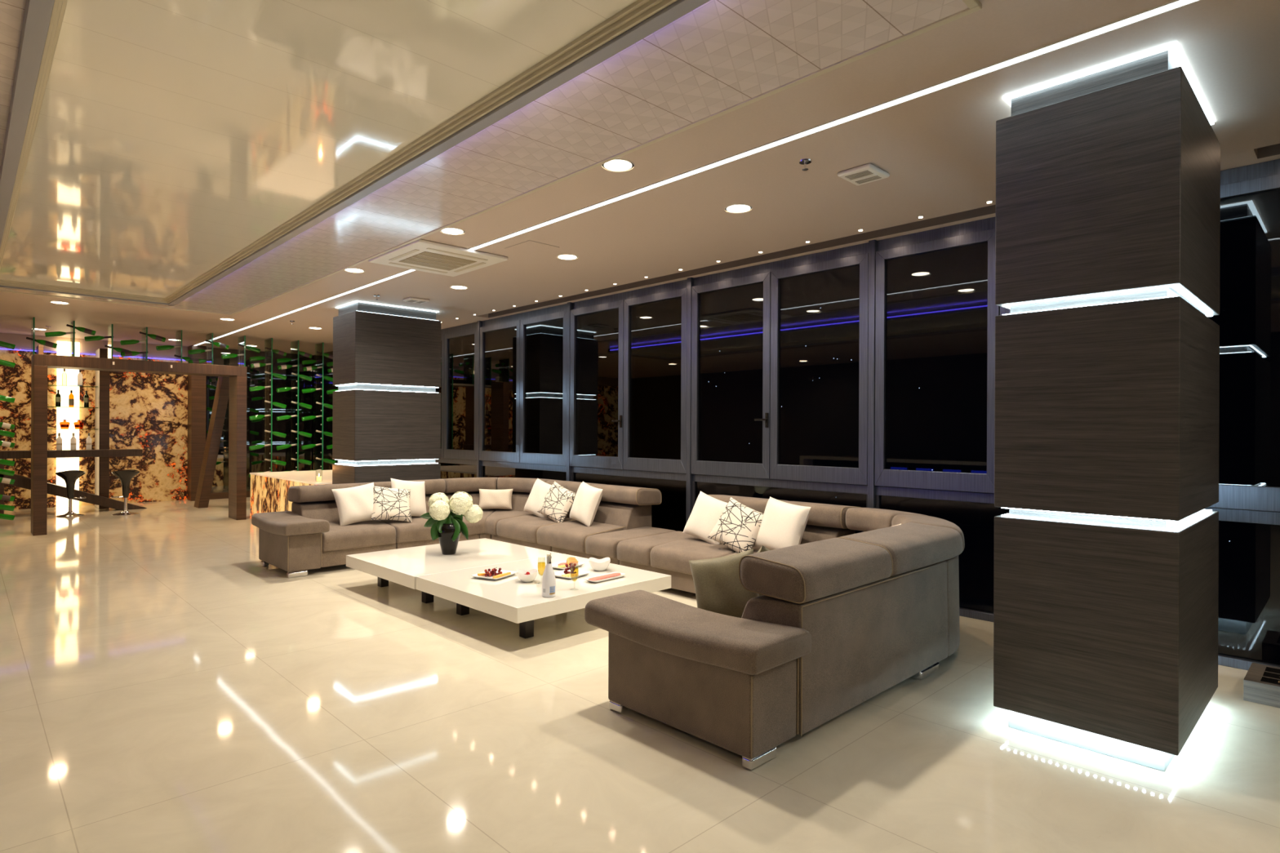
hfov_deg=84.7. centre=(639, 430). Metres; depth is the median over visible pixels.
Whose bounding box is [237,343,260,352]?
champagne bottle
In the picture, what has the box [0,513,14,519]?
champagne bottle
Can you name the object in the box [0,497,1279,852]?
floor
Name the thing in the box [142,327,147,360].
glass fin
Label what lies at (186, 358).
champagne bottle
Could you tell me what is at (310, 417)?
champagne bottle
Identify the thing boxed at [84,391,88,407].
wine bottle
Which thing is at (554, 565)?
serving plate
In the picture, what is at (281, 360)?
champagne bottle
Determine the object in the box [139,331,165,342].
champagne bottle
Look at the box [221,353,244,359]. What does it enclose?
champagne bottle
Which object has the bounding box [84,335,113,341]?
champagne bottle
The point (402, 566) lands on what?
coffee table
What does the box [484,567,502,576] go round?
grape bunch
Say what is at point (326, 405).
champagne bottle
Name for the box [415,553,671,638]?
coffee table
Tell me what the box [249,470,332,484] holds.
countertop
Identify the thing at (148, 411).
stone wall
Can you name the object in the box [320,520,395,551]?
seat cushion
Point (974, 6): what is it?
trim
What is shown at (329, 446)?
champagne bottle
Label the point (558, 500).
throw pillow
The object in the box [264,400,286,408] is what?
champagne bottle
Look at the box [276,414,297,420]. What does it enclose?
champagne bottle
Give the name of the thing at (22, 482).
bar counter
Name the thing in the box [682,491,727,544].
throw pillow
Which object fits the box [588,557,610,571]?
serving bowl
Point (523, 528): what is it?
seat cushion
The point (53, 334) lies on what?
champagne bottle
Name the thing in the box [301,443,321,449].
champagne bottle
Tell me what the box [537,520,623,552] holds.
seat cushion
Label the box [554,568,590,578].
serving plate
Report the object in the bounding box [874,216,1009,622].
window
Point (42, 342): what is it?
champagne bottle
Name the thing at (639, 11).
trim
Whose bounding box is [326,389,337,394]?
champagne bottle
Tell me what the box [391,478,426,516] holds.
throw pillow
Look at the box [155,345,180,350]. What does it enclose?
champagne bottle
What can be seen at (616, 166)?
recessed light
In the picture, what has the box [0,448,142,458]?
countertop
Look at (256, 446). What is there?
champagne bottle
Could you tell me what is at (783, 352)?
window
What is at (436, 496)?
hydrangea
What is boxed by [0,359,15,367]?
champagne bottle
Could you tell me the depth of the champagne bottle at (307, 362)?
13.75 m
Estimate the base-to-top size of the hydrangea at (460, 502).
0.541 m
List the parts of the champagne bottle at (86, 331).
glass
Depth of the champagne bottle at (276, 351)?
13.36 m
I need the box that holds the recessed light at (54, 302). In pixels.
[48,301,69,304]
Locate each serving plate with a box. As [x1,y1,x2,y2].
[471,569,516,579]
[545,560,584,569]
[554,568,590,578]
[583,572,625,582]
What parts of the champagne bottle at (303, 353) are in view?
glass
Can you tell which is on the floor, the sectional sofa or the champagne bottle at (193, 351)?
the sectional sofa
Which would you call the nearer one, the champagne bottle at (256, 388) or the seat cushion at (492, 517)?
the seat cushion at (492, 517)
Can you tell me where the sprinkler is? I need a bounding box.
[799,158,811,170]
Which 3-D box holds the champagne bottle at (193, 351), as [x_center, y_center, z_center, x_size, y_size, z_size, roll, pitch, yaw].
[-7.821,-1.394,12.492,0.380,0.124,0.078,0,0,-44]
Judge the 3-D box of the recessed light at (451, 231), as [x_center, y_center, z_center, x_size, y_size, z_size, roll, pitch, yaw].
[-1.609,-1.704,6.020,0.216,0.006,0.216,0,0,-44]
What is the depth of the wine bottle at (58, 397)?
12.76 m
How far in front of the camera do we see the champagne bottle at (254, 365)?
13.07 m
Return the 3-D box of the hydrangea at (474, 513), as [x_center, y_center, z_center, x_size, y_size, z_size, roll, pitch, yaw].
[-1.733,0.901,6.756,0.430,0.461,0.186,0,0,-13]
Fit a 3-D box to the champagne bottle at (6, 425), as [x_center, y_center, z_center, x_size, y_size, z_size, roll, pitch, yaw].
[-9.732,-0.080,10.648,0.378,0.148,0.080,0,0,-44]
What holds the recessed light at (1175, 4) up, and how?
in the ceiling
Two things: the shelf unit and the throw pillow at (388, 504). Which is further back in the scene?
the shelf unit
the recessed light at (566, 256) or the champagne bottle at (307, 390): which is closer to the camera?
the recessed light at (566, 256)
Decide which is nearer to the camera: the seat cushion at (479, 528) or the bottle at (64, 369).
the seat cushion at (479, 528)
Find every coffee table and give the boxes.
[346,537,561,603]
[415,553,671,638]
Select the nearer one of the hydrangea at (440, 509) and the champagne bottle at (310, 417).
the hydrangea at (440, 509)
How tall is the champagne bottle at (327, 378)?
0.148 m
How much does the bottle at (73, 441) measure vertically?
0.302 m
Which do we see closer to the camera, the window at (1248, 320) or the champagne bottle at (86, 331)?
the window at (1248, 320)
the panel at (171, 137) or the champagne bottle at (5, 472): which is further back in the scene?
the champagne bottle at (5, 472)
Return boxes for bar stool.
[55,470,86,517]
[110,469,139,515]
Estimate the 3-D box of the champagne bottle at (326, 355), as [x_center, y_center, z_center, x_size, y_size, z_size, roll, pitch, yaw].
[-6.263,-1.485,14.000,0.378,0.148,0.080,0,0,-44]
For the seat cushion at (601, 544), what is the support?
on the sectional sofa
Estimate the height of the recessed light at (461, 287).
0.006 m
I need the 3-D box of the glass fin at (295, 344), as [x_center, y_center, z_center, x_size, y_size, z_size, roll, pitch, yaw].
[-6.737,-0.130,13.672,0.028,3.200,0.420,0,0,-44]
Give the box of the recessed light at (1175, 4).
[468,0,1200,249]
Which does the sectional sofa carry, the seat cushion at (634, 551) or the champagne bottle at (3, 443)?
the seat cushion at (634, 551)
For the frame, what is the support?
on the floor
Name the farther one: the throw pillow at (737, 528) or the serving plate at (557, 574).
the throw pillow at (737, 528)
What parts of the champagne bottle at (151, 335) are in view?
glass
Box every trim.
[0,0,677,303]
[0,0,982,315]
[479,143,1279,317]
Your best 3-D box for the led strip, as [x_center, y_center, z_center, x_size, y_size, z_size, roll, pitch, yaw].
[-10.872,-1.459,13.240,3.980,0.020,0.020,0,0,-44]
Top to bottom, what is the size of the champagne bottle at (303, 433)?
0.148 m
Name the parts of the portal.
post, post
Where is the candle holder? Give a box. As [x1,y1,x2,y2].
[316,474,321,481]
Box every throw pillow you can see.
[331,482,373,525]
[371,485,412,522]
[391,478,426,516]
[479,488,512,509]
[523,478,551,518]
[537,480,576,523]
[569,481,603,526]
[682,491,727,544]
[688,548,759,617]
[706,497,764,552]
[754,496,810,550]
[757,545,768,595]
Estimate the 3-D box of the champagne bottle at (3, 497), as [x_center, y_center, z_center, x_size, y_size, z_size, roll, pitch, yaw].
[-9.738,1.020,10.648,0.378,0.148,0.080,0,0,-44]
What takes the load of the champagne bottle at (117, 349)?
attached to the glass fin at (111, 327)
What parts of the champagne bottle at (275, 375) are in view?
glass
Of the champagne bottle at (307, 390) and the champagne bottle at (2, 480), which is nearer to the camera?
the champagne bottle at (2, 480)
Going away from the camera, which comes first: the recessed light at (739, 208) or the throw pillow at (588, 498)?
the recessed light at (739, 208)
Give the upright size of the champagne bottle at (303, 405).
0.148 m
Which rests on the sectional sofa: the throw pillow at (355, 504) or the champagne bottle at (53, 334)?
the throw pillow at (355, 504)
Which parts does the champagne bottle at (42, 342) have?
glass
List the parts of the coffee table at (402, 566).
leg, leg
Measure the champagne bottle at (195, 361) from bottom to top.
0.124 m
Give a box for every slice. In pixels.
[566,560,577,564]
[587,577,597,581]
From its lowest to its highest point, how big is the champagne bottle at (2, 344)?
0.148 m
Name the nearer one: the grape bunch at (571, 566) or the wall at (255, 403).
the grape bunch at (571, 566)
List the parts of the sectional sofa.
armrest, backrest, backrest, backrest, backrest, backrest, backrest, armrest, backrest, backrest, backrest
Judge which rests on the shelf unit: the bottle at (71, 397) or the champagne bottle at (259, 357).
the bottle at (71, 397)
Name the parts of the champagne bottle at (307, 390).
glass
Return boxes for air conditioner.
[368,239,507,276]
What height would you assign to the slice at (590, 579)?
0.016 m
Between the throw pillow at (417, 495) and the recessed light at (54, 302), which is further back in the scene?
the recessed light at (54, 302)
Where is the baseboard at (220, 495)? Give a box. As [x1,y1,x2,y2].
[209,490,250,499]
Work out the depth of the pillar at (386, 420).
9.64 m
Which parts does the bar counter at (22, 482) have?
post, diagonal leg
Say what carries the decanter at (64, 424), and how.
on the shelf unit
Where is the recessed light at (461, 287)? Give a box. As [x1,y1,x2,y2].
[449,285,468,289]
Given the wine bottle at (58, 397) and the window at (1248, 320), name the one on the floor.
the window at (1248, 320)
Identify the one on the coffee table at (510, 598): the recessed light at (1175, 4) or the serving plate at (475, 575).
the serving plate at (475, 575)
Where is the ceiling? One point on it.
(937, 149)
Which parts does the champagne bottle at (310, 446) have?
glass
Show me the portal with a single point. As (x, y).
(40, 363)
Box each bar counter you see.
[0,448,146,514]
[249,470,332,516]
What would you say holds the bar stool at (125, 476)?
on the floor
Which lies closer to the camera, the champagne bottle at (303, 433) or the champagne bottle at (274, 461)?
the champagne bottle at (274, 461)
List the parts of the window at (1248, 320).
pane, sash, pane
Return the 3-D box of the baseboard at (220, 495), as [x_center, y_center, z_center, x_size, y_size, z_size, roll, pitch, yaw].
[-8.358,1.397,15.540,2.290,0.130,0.150,0,0,-44]
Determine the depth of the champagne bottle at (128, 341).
11.76 m
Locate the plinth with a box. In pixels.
[1243,662,1279,707]
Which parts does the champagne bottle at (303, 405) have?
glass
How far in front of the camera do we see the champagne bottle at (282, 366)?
13.40 m
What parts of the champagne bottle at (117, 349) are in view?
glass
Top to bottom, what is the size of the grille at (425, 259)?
0.005 m
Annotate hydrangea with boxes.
[420,492,462,541]
[424,499,468,539]
[430,491,472,540]
[436,500,483,533]
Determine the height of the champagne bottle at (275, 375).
0.148 m
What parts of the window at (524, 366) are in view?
sash, pane, pane, sash, pane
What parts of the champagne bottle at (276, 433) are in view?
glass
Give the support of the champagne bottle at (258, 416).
attached to the glass fin at (268, 343)
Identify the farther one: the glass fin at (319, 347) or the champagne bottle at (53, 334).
the glass fin at (319, 347)
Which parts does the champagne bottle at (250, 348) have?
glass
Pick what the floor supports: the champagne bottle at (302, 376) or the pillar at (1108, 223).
the pillar at (1108, 223)
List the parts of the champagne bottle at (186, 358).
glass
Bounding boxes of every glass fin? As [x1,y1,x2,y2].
[31,317,35,358]
[70,320,75,356]
[108,324,113,358]
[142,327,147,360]
[177,329,182,362]
[207,333,213,364]
[238,335,245,366]
[265,337,272,471]
[291,340,298,471]
[315,342,324,470]
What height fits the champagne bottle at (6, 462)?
0.148 m
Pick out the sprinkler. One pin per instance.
(803, 162)
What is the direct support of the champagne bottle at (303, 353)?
attached to the glass fin at (295, 344)
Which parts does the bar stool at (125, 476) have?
seat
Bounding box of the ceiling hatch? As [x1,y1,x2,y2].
[505,240,559,254]
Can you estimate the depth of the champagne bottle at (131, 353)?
11.72 m
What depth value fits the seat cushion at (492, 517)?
8.64 m
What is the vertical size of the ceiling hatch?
0.004 m
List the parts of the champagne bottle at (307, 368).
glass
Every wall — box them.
[0,333,187,359]
[0,347,187,509]
[205,346,313,493]
[313,351,337,470]
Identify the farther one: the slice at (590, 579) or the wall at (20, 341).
the wall at (20, 341)
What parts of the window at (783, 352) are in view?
sash, pane, handle, pane, sash, pane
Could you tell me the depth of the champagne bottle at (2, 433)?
10.69 m
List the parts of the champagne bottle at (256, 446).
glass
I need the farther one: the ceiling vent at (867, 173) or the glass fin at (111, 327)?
the glass fin at (111, 327)
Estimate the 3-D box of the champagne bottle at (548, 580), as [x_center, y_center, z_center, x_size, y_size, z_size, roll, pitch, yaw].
[-0.657,1.042,5.059,0.101,0.309,0.101,0,0,-44]
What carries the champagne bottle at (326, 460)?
attached to the glass fin at (319, 347)
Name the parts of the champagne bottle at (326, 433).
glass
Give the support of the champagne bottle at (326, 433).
attached to the glass fin at (319, 347)
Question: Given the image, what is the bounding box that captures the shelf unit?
[36,344,109,509]
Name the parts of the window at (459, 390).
pane, sash, pane, sash, pane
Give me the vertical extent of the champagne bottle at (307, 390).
0.124 m
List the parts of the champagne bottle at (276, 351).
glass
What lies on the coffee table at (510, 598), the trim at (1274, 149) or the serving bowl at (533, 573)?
the serving bowl at (533, 573)
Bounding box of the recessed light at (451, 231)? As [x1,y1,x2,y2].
[440,227,465,235]
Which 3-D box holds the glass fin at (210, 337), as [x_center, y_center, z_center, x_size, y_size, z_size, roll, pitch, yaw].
[-7.770,-1.405,12.666,0.020,0.660,0.420,0,0,-44]
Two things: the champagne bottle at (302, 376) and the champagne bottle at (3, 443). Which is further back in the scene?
the champagne bottle at (302, 376)
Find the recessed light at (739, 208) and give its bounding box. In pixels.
[724,204,752,213]
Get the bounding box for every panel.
[0,0,637,297]
[0,0,968,314]
[56,341,79,507]
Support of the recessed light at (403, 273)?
in the ceiling
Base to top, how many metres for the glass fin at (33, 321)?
0.660 m
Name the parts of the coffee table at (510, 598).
leg, leg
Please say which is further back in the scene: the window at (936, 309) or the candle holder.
the candle holder
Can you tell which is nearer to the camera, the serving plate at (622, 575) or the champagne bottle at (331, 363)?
the serving plate at (622, 575)
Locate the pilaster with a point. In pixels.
(197, 384)
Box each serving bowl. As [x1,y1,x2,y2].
[516,568,537,582]
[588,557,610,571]
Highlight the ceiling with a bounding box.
[0,0,1279,355]
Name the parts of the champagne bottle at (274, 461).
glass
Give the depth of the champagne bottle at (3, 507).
10.69 m
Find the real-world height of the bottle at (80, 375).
0.312 m
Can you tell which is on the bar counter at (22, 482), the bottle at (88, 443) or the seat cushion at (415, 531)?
the bottle at (88, 443)
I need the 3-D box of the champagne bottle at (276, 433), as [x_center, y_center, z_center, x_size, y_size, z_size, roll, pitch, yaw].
[-6.938,0.072,13.353,0.378,0.148,0.078,0,0,-44]
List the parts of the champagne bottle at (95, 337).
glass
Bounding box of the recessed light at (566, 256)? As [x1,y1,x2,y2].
[556,253,578,260]
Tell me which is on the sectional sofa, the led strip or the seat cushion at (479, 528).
the seat cushion at (479, 528)
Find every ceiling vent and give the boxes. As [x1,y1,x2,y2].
[402,297,429,303]
[837,163,889,185]
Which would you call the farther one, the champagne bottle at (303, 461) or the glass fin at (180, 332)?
the champagne bottle at (303, 461)
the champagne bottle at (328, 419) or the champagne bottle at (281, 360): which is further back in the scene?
the champagne bottle at (328, 419)
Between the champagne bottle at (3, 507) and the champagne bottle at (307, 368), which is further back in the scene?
the champagne bottle at (307, 368)
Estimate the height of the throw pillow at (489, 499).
0.261 m
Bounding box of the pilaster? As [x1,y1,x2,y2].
[186,345,206,501]
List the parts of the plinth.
name plate, name plate, name plate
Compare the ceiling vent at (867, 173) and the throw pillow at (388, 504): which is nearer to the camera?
the ceiling vent at (867, 173)
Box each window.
[435,320,482,479]
[479,302,573,481]
[569,277,693,531]
[690,240,877,533]
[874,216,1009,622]
[1204,159,1279,670]
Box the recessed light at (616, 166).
[600,159,635,172]
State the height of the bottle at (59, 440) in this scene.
0.302 m
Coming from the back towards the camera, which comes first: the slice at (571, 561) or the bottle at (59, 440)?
the bottle at (59, 440)
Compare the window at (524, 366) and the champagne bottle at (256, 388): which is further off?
the champagne bottle at (256, 388)
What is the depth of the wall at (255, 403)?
15.50 m
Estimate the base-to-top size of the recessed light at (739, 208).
0.006 m
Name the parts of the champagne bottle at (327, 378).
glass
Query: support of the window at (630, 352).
on the floor
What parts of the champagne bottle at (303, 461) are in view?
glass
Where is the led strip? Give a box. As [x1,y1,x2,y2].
[0,348,185,360]
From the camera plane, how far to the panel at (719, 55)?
3.71 m
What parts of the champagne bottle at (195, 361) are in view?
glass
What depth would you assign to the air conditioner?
6.86 m
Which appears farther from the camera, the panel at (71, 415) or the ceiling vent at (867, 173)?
the panel at (71, 415)
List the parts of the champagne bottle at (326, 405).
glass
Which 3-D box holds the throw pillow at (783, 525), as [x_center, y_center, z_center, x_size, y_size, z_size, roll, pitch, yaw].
[1.212,0.831,5.991,0.232,0.483,0.520,0,0,-34]
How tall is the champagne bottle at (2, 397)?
0.148 m
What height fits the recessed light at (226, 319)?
0.006 m
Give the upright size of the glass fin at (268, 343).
3.200 m
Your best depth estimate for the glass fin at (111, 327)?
11.64 m
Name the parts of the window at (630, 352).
sash, pane, handle, pane, sash, pane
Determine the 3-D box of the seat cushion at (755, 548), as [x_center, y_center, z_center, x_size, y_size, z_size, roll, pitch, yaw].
[1.116,1.166,5.893,0.596,0.230,0.802,0,0,-44]
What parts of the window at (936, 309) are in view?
pane, sash, pane, sash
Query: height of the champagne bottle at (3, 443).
0.148 m
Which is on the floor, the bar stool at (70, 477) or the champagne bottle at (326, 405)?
the bar stool at (70, 477)
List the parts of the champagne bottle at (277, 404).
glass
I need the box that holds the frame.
[193,376,229,507]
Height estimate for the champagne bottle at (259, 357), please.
0.124 m
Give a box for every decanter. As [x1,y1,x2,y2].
[59,419,70,428]
[73,419,84,428]
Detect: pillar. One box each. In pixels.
[332,300,440,484]
[993,42,1220,771]
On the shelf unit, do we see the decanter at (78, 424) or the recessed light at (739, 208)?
the decanter at (78, 424)
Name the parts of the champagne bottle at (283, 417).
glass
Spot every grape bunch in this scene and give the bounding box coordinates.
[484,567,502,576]
[563,563,576,573]
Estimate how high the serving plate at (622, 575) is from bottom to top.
0.024 m
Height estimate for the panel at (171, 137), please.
0.012 m
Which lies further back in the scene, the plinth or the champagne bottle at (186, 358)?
the champagne bottle at (186, 358)
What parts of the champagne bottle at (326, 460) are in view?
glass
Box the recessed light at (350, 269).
[344,267,364,272]
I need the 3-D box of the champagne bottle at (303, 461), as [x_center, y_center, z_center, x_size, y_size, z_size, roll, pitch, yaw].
[-6.603,0.614,13.680,0.378,0.148,0.078,0,0,-44]
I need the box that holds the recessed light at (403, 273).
[194,269,415,346]
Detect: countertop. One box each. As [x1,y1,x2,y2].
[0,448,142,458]
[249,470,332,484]
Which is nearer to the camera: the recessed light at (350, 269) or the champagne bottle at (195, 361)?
the recessed light at (350, 269)
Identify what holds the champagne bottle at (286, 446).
attached to the glass fin at (295, 344)
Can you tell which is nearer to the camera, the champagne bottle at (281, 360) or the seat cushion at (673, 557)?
the seat cushion at (673, 557)
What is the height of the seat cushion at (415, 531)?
0.230 m
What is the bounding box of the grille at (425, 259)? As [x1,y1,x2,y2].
[399,251,476,270]
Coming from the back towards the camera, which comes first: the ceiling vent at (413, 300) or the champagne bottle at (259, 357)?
the champagne bottle at (259, 357)
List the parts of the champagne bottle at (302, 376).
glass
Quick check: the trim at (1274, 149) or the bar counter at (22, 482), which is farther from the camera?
the bar counter at (22, 482)
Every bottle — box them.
[0,341,15,349]
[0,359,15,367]
[0,395,15,403]
[0,422,15,429]
[0,430,15,437]
[0,440,15,448]
[0,458,14,466]
[0,468,14,475]
[0,477,14,484]
[0,494,14,501]
[0,504,14,511]
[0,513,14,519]
[26,337,57,348]
[44,331,75,337]
[55,389,61,406]
[56,432,62,450]
[62,368,66,386]
[66,324,96,335]
[68,390,74,407]
[70,432,76,449]
[77,369,82,386]
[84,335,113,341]
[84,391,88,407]
[85,432,92,449]
[104,345,129,352]
[120,339,146,345]
[120,351,148,356]
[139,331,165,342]
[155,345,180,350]
[173,354,194,361]
[187,349,211,354]
[188,359,213,364]
[204,339,229,349]
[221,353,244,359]
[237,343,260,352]
[248,386,271,391]
[248,414,270,420]
[248,444,270,450]
[249,355,271,361]
[249,363,271,368]
[264,371,286,379]
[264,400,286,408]
[264,430,286,437]
[264,458,286,466]
[265,346,286,356]
[275,444,296,449]
[276,358,297,363]
[276,386,297,392]
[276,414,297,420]
[277,364,297,369]
[290,457,311,465]
[291,349,311,358]
[291,373,311,381]
[291,400,311,408]
[291,430,311,437]
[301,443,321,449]
[302,360,321,364]
[302,365,322,371]
[302,387,321,393]
[302,415,321,421]
[315,351,333,359]
[315,373,333,382]
[315,401,333,408]
[315,430,332,436]
[315,457,335,464]
[326,361,333,366]
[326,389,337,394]
[326,416,333,421]
[326,444,332,448]
[542,552,555,597]
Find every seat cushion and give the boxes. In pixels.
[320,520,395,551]
[378,515,461,542]
[461,510,494,535]
[484,510,532,535]
[496,513,573,542]
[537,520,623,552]
[585,526,675,559]
[617,531,695,565]
[650,536,736,574]
[723,546,769,556]
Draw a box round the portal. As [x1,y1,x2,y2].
[31,354,246,535]
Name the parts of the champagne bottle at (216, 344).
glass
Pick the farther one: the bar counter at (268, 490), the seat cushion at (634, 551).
the bar counter at (268, 490)
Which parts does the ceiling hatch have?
frame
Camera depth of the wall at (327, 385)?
15.64 m
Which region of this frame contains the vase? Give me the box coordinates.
[437,523,461,555]
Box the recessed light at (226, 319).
[218,318,235,320]
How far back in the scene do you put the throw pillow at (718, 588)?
3.85 m
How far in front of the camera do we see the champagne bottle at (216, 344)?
12.68 m
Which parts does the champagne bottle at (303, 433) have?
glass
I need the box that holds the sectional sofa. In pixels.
[251,477,964,769]
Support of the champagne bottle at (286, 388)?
attached to the glass fin at (295, 344)
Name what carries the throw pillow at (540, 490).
on the sectional sofa
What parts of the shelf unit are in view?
glass shelf, glass shelf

